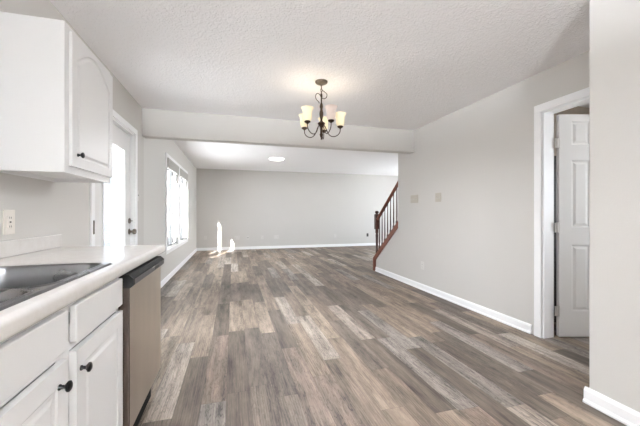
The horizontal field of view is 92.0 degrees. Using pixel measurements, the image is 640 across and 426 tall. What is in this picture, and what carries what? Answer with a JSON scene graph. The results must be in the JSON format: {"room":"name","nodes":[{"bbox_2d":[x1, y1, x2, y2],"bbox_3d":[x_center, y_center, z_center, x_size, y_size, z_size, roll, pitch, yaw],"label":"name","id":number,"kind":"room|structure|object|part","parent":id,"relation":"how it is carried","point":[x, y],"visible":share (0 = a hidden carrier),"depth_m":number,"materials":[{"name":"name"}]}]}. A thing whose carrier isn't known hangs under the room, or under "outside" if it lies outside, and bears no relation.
{"room":"kitchen","nodes":[
{"label":"kitchen","id":0,"kind":"room"},
{"bbox_2d":[0,0,195,280],"bbox_3d":[-1.969,-0.120,2.770,0.120,2.540,14.400,0,0,-16],"label":"wall","id":1,"kind":"structure","parent":0,"point":[41,207],"depth_m":2.36,"materials":[{"name":"paint"}]},
{"bbox_2d":[3,210,14,234],"bbox_3d":[-1.558,0.043,1.551,0.010,0.125,0.082,0,0,-16],"label":"outlet cover","id":2,"kind":"object","parent":1,"relation":"attached to","point":[8,215],"visible":1,"depth_m":1.54,"materials":[{"name":"white plastic"}]},
{"bbox_2d":[7,215,12,228],"bbox_3d":[-1.556,0.043,1.551,0.004,0.066,0.034,0,0,-16],"label":"receptacle","id":3,"kind":"object","parent":2,"relation":"attached to","point":[9,217],"depth_m":1.55,"materials":[{"name":"white plastic"}]},
{"bbox_2d":[0,234,61,257],"bbox_3d":[-1.255,0.173,0.493,0.019,0.083,3.130,0,0,-16],"label":"backsplash","id":4,"kind":"structure","parent":1,"relation":"attached to","point":[8,248],"depth_m":1.67,"materials":[{"name":"laminate"}]},
{"bbox_2d":[0,11,112,182],"bbox_3d":[-1.426,-0.560,1.716,0.354,0.724,0.573,0,0,-16],"label":"upper cabinet","id":5,"kind":"object","parent":1,"relation":"attached to","point":[56,96],"visible":1,"depth_m":1.47,"materials":[{"name":"white paint"}]},
{"bbox_3d":[-1.307,-0.560,1.750,0.018,0.724,0.573,0,0,-16],"label":"frame","id":6,"kind":"part","parent":5,"relation":"part of","materials":[{"name":"white paint"}]},
{"bbox_3d":[-1.296,-0.565,1.772,0.014,0.662,0.529,0,0,-16],"label":"door","id":7,"kind":"part","parent":5,"relation":"part of","materials":[{"name":"white paint"}]},
{"bbox_2d":[90,110,137,245],"bbox_3d":[-1.962,0.092,3.011,0.024,2.115,1.210,0,0,-16],"label":"trim","id":8,"kind":"structure","parent":1,"relation":"attached to","point":[116,115],"depth_m":3.43,"materials":[{"name":"white paint"}]},
{"bbox_2d":[95,123,136,245],"bbox_3d":[-1.998,0.123,2.997,0.124,2.010,1.054,0,0,-16],"label":"door","id":9,"kind":"structure","parent":1,"relation":"in","point":[121,139],"depth_m":3.31,"materials":[{"name":"white paint"}]},
{"bbox_3d":[-2.044,0.088,3.040,0.058,1.588,0.624,0,0,-16],"label":"glass frame","id":10,"kind":"part","parent":9,"relation":"part of","materials":[{"name":"white glass"}]},
{"bbox_3d":[-2.107,0.203,3.476,0.074,0.064,0.064,0,0,-16],"label":"knob","id":11,"kind":"part","parent":9,"relation":"part of","materials":[{"name":"silver metal"}]},
{"bbox_2d":[113,117,133,244],"bbox_3d":[-2.037,0.120,2.990,0.129,2.060,1.100,0,0,-16],"label":"trim","id":12,"kind":"structure","parent":1,"relation":"attached to","point":[115,121],"depth_m":3.51,"materials":[{"name":"white paint"}]},
{"bbox_2d":[167,169,176,248],"bbox_3d":[-2.777,-0.165,5.742,0.070,1.570,1.120,0,0,-16],"label":"window","id":13,"kind":"structure","parent":1,"relation":"in","point":[170,210],"depth_m":5.74,"materials":[{"name":"glass"}]},
{"bbox_2d":[167,158,178,174],"bbox_3d":[-2.737,-0.864,5.754,0.048,0.168,1.096,0,0,-16],"label":"window blind","id":14,"kind":"object","parent":1,"relation":"attached to","point":[171,165],"visible":0.77,"depth_m":5.60,"materials":[{"name":"grey"}]},
{"bbox_2d":[165,152,187,254],"bbox_3d":[-2.914,-0.165,6.379,0.018,1.710,2.560,0,0,-16],"label":"trim","id":15,"kind":"structure","parent":1,"relation":"attached to","point":[167,155],"depth_m":6.06,"materials":[{"name":"white paint"}]},
{"bbox_2d":[161,248,196,287],"bbox_3d":[-2.963,1.106,6.557,0.020,0.088,6.170,0,0,-16],"label":"baseboard","id":16,"kind":"structure","parent":1,"relation":"attached to","point":[166,279],"depth_m":6.06,"materials":[{"name":"white paint"}]},
{"bbox_2d":[180,178,185,241],"bbox_3d":[-3.130,-0.165,6.994,0.070,1.570,1.120,0,0,-16],"label":"window","id":17,"kind":"structure","parent":1,"relation":"in","point":[182,212],"depth_m":6.99,"materials":[{"name":"glass"}]},
{"bbox_2d":[180,168,187,180],"bbox_3d":[-3.089,-0.864,7.005,0.048,0.168,1.096,0,0,-16],"label":"window blind","id":18,"kind":"object","parent":1,"relation":"attached to","point":[183,175],"visible":0.82,"depth_m":6.88,"materials":[{"name":"grey"}]},
{"bbox_2d":[110,147,118,245],"bbox_3d":[-1.266,0.045,-0.170,0.120,2.710,8.360,0,0,-16],"label":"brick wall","id":19,"kind":"structure","parent":0,"point":[114,182],"depth_m":3.48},
{"bbox_2d":[118,277,129,425],"bbox_3d":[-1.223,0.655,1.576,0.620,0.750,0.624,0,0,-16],"label":"panel","id":20,"kind":"object","parent":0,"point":[125,306],"depth_m":1.36,"materials":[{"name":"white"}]},
{"bbox_2d":[167,169,183,243],"bbox_3d":[-3.194,0.005,6.768,0.170,2.790,6.040,0,0,-16],"label":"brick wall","id":21,"kind":"structure","parent":0,"point":[167,169],"depth_m":6.26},
{"bbox_2d":[174,140,397,175],"bbox_3d":[0.726,-1.450,7.892,8.325,0.120,6.000,0,0,-16],"label":"ceiling","id":22,"kind":"structure","parent":0,"point":[203,155],"depth_m":7.81,"materials":[{"name":"white paint"}]},
{"bbox_2d":[268,157,284,160],"bbox_3d":[-1.090,-1.364,7.745,0.410,0.052,0.410,0,0,-16],"label":"ceiling light","id":23,"kind":"object","parent":22,"relation":"attached to","point":[270,158],"visible":1,"depth_m":7.67,"materials":[{"name":"white glass"}]},
{"bbox_2d":[269,158,283,160],"bbox_3d":[-1.090,-1.353,7.745,0.360,0.030,0.360,0,0,-16],"label":"diffuser","id":24,"kind":"object","parent":23,"relation":"attached to","point":[274,159],"depth_m":7.68,"materials":[{"name":"white"}]},
{"bbox_2d":[196,168,397,247],"bbox_3d":[0.055,-0.120,10.716,8.085,2.540,0.200,0,0,-16],"label":"wall","id":25,"kind":"structure","parent":0,"point":[302,208],"depth_m":10.30,"materials":[{"name":"paint"}]},
{"bbox_2d":[197,243,380,250],"bbox_3d":[-0.005,1.106,10.585,7.872,0.088,0.020,0,0,-16],"label":"baseboard","id":26,"kind":"structure","parent":25,"relation":"attached to","point":[355,244],"depth_m":10.26,"materials":[{"name":"white paint"}]},
{"bbox_2d":[50,0,589,129],"bbox_3d":[2.677,-1.385,0.962,8.325,0.150,8.400,0,0,-16],"label":"ceiling","id":27,"kind":"structure","parent":0,"point":[392,64],"depth_m":2.45,"materials":[{"name":"white paint"}]},
{"bbox_2d":[142,108,413,153],"bbox_3d":[-0.380,-1.137,4.422,3.835,0.344,0.140,0,0,-16],"label":"ceiling beam","id":28,"kind":"structure","parent":27,"relation":"attached to","point":[156,123],"depth_m":4.25,"materials":[{"name":"paint"}]},
{"bbox_2d":[299,79,345,139],"bbox_3d":[0.028,-1.020,3.066,0.477,0.580,0.483,0,0,-16],"label":"chandelier","id":29,"kind":"object","parent":27,"relation":"hanging from","point":[306,116],"visible":1,"depth_m":3.05,"materials":[{"name":"white glass"}]},
{"bbox_3d":[-0.159,-0.940,3.153,0.123,0.128,0.123,0,0,-16],"label":"lamp shade","id":30,"kind":"part","parent":29,"relation":"part of","materials":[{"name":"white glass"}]},
{"bbox_3d":[-0.119,-0.940,2.930,0.123,0.128,0.123,0,0,-16],"label":"lamp shade","id":31,"kind":"part","parent":29,"relation":"part of","materials":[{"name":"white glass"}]},
{"bbox_3d":[0.041,-0.940,3.259,0.123,0.128,0.123,0,0,-16],"label":"lamp shade","id":32,"kind":"part","parent":29,"relation":"part of","materials":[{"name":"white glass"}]},
{"bbox_3d":[0.104,-0.940,2.899,0.123,0.128,0.123,0,0,-16],"label":"lamp shade","id":33,"kind":"part","parent":29,"relation":"part of","materials":[{"name":"beige glass"}]},
{"bbox_3d":[0.203,-0.940,3.102,0.123,0.128,0.123,0,0,-16],"label":"lamp shade","id":34,"kind":"part","parent":29,"relation":"part of","materials":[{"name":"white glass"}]},
{"bbox_2d":[138,245,626,425],"bbox_3d":[1.864,1.200,3.849,8.325,0.100,14.400,0,0,-16],"label":"floor","id":35,"kind":"structure","parent":0,"point":[309,336],"depth_m":2.47,"materials":[{"name":"wood"}]},
{"bbox_2d":[0,309,72,425],"bbox_3d":[-0.891,0.710,0.378,0.656,0.881,0.930,0,0,-16],"label":"base cabinet","id":36,"kind":"object","parent":35,"relation":"on","point":[35,386],"visible":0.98,"depth_m":0.76,"materials":[{"name":"white paint"}]},
{"bbox_3d":[-0.676,0.722,0.675,0.020,0.607,0.445,0,0,-16],"label":"door","id":37,"kind":"part","parent":36,"relation":"part of","materials":[{"name":"white paint"}]},
{"bbox_3d":[-0.698,0.475,0.848,0.030,0.029,0.029,0,0,-16],"label":"knob","id":38,"kind":"part","parent":36,"relation":"part of","materials":[{"name":"black metal"}]},
{"bbox_2d":[0,234,164,342],"bbox_3d":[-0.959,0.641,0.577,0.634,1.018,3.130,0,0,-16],"label":"countertop","id":39,"kind":"structure","parent":36,"relation":"on","point":[48,249],"depth_m":1.36,"materials":[{"name":"laminate"}]},
{"bbox_2d":[0,262,111,310],"bbox_3d":[-0.988,0.294,0.839,0.463,0.178,0.910,0,0,-16],"label":"sink","id":40,"kind":"object","parent":39,"relation":"in","point":[19,283],"visible":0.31,"depth_m":1.21,"materials":[{"name":"metal"}]},
{"bbox_2d":[62,278,122,425],"bbox_3d":[-1.078,0.710,1.044,0.656,0.881,0.455,0,0,-16],"label":"base cabinet","id":41,"kind":"object","parent":35,"relation":"on","point":[94,353],"visible":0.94,"depth_m":1.08,"materials":[{"name":"white paint"}]},
{"bbox_3d":[-0.732,0.482,0.969,0.030,0.029,0.029,0,0,-16],"label":"knob","id":42,"kind":"part","parent":41,"relation":"part of","materials":[{"name":"black metal"}]},
{"bbox_3d":[-0.805,0.335,1.133,0.020,0.114,0.408,0,0,-16],"label":"drawer","id":43,"kind":"part","parent":41,"relation":"part of","materials":[{"name":"white paint"}]},
{"bbox_3d":[-0.805,0.722,1.133,0.020,0.607,0.408,0,0,-16],"label":"door","id":44,"kind":"part","parent":41,"relation":"part of","materials":[{"name":"white paint"}]},
{"bbox_2d":[118,256,163,425],"bbox_3d":[-1.214,0.709,1.579,0.639,0.882,0.628,0,0,-16],"label":"dishwasher","id":45,"kind":"object","parent":35,"relation":"on","point":[141,286],"visible":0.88,"depth_m":1.53,"materials":[{"name":"silver"}]},
{"bbox_3d":[-0.986,1.062,1.644,0.010,0.175,0.626,0,0,-16],"label":"kick plate","id":46,"kind":"part","parent":45,"relation":"part of","materials":[{"name":"black"}]},
{"bbox_3d":[-0.946,0.651,1.660,0.039,0.647,0.614,0,0,-16],"label":"door","id":47,"kind":"part","parent":45,"relation":"part of","materials":[{"name":"metal"}]},
{"bbox_3d":[-0.936,0.298,1.665,0.056,0.059,0.608,0,0,-16],"label":"control panel","id":48,"kind":"part","parent":45,"relation":"part of","materials":[{"name":"grey plastic"}]},
{"bbox_2d":[376,50,589,333],"bbox_3d":[1.748,-0.120,4.159,0.120,2.540,4.340,0,0,-16],"label":"wall","id":49,"kind":"structure","parent":0,"point":[475,245],"depth_m":3.57,"materials":[{"name":"paint"}]},
{"bbox_2d":[373,181,397,270],"bbox_3d":[1.277,0.269,5.832,0.160,1.762,0.965,0,0,-16],"label":"stair railing","id":50,"kind":"object","parent":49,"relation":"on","point":[377,216],"visible":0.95,"depth_m":5.91,"materials":[{"name":"brown wood"}]},
{"bbox_3d":[1.150,0.410,6.245,0.100,0.933,0.100,0,0,-16],"label":"newel post","id":51,"kind":"part","parent":50,"relation":"part of","materials":[{"name":"brown wood"}]},
{"bbox_3d":[1.278,-0.238,5.791,0.060,0.748,0.885,0,0,-16],"label":"handrail","id":52,"kind":"part","parent":50,"relation":"part of","materials":[{"name":"brown wood"}]},
{"bbox_2d":[411,195,417,202],"bbox_3d":[1.486,-0.228,4.838,0.016,0.117,0.166,0,0,-16],"label":"light switch","id":53,"kind":"object","parent":49,"relation":"attached to","point":[414,198],"visible":1,"depth_m":4.83,"materials":[{"name":"beige plastic"}]},
{"bbox_2d":[435,193,440,201],"bbox_3d":[1.639,-0.225,4.295,0.016,0.125,0.125,0,0,-16],"label":"light switch","id":54,"kind":"object","parent":49,"relation":"attached to","point":[437,195],"visible":1,"depth_m":4.30,"materials":[{"name":"beige plastic"}]},
{"bbox_2d":[375,267,531,333],"bbox_3d":[1.562,1.106,4.561,0.020,0.088,3.343,0,0,-16],"label":"baseboard","id":55,"kind":"structure","parent":49,"relation":"attached to","point":[521,325],"depth_m":3.75,"materials":[{"name":"white paint"}]},
{"bbox_2d":[534,87,589,338],"bbox_3d":[2.205,0.070,2.538,0.156,2.160,0.830,0,0,-16],"label":"trim","id":56,"kind":"structure","parent":49,"relation":"attached to","point":[583,93],"depth_m":2.87,"materials":[{"name":"white paint"}]},
{"bbox_2d":[555,114,589,336],"bbox_3d":[2.521,0.111,2.843,0.708,2.058,0.105,0,0,0],"label":"door","id":57,"kind":"structure","parent":49,"relation":"in","point":[572,140],"depth_m":2.86,"materials":[{"name":"white paint"}]},
{"bbox_2d":[554,156,555,321],"bbox_3d":[2.615,0.270,3.443,0.900,1.760,0.310,0,0,-16],"label":"wardrobe","id":58,"kind":"object","parent":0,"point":[554,156],"visible":0.02,"depth_m":3.24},
{"bbox_2d":[554,106,589,155],"bbox_3d":[2.825,-0.080,3.746,1.730,2.460,0.120,0,0,-16],"label":"wall","id":59,"kind":"structure","parent":0,"point":[576,110],"depth_m":3.75,"materials":[{"name":"beige paint"}]},
{"bbox_2d":[590,0,639,411],"bbox_3d":[2.713,-0.080,-0.504,0.790,2.460,5.160,0,0,-16],"label":"wall","id":60,"kind":"structure","parent":0,"point":[614,24],"depth_m":1.75,"materials":[{"name":"paint"}]},
{"bbox_2d":[583,386,639,425],"bbox_3d":[2.640,1.104,-0.511,0.695,0.092,5.185,0,0,-16],"label":"baseboard","id":61,"kind":"structure","parent":60,"relation":"attached to","point":[606,405],"depth_m":1.75,"materials":[{"name":"white paint"}]},
{"label":"outside","id":62,"kind":"structure","parent":0,"visible":0},
{"bbox_3d":[-21.244,1.475,-0.787,38.675,0.150,70.000,0,0,-16],"label":"ground","id":63,"kind":"structure","parent":62,"visible":0},
{"bbox_2d":[104,183,109,245],"bbox_3d":[-7.873,-0.325,10.250,0.400,3.450,11.000,0,0,-16],"label":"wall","id":64,"kind":"structure","parent":63,"relation":"on","point":[106,185],"depth_m":11.72,"materials":[{"name":"grey paint"}]}
]}

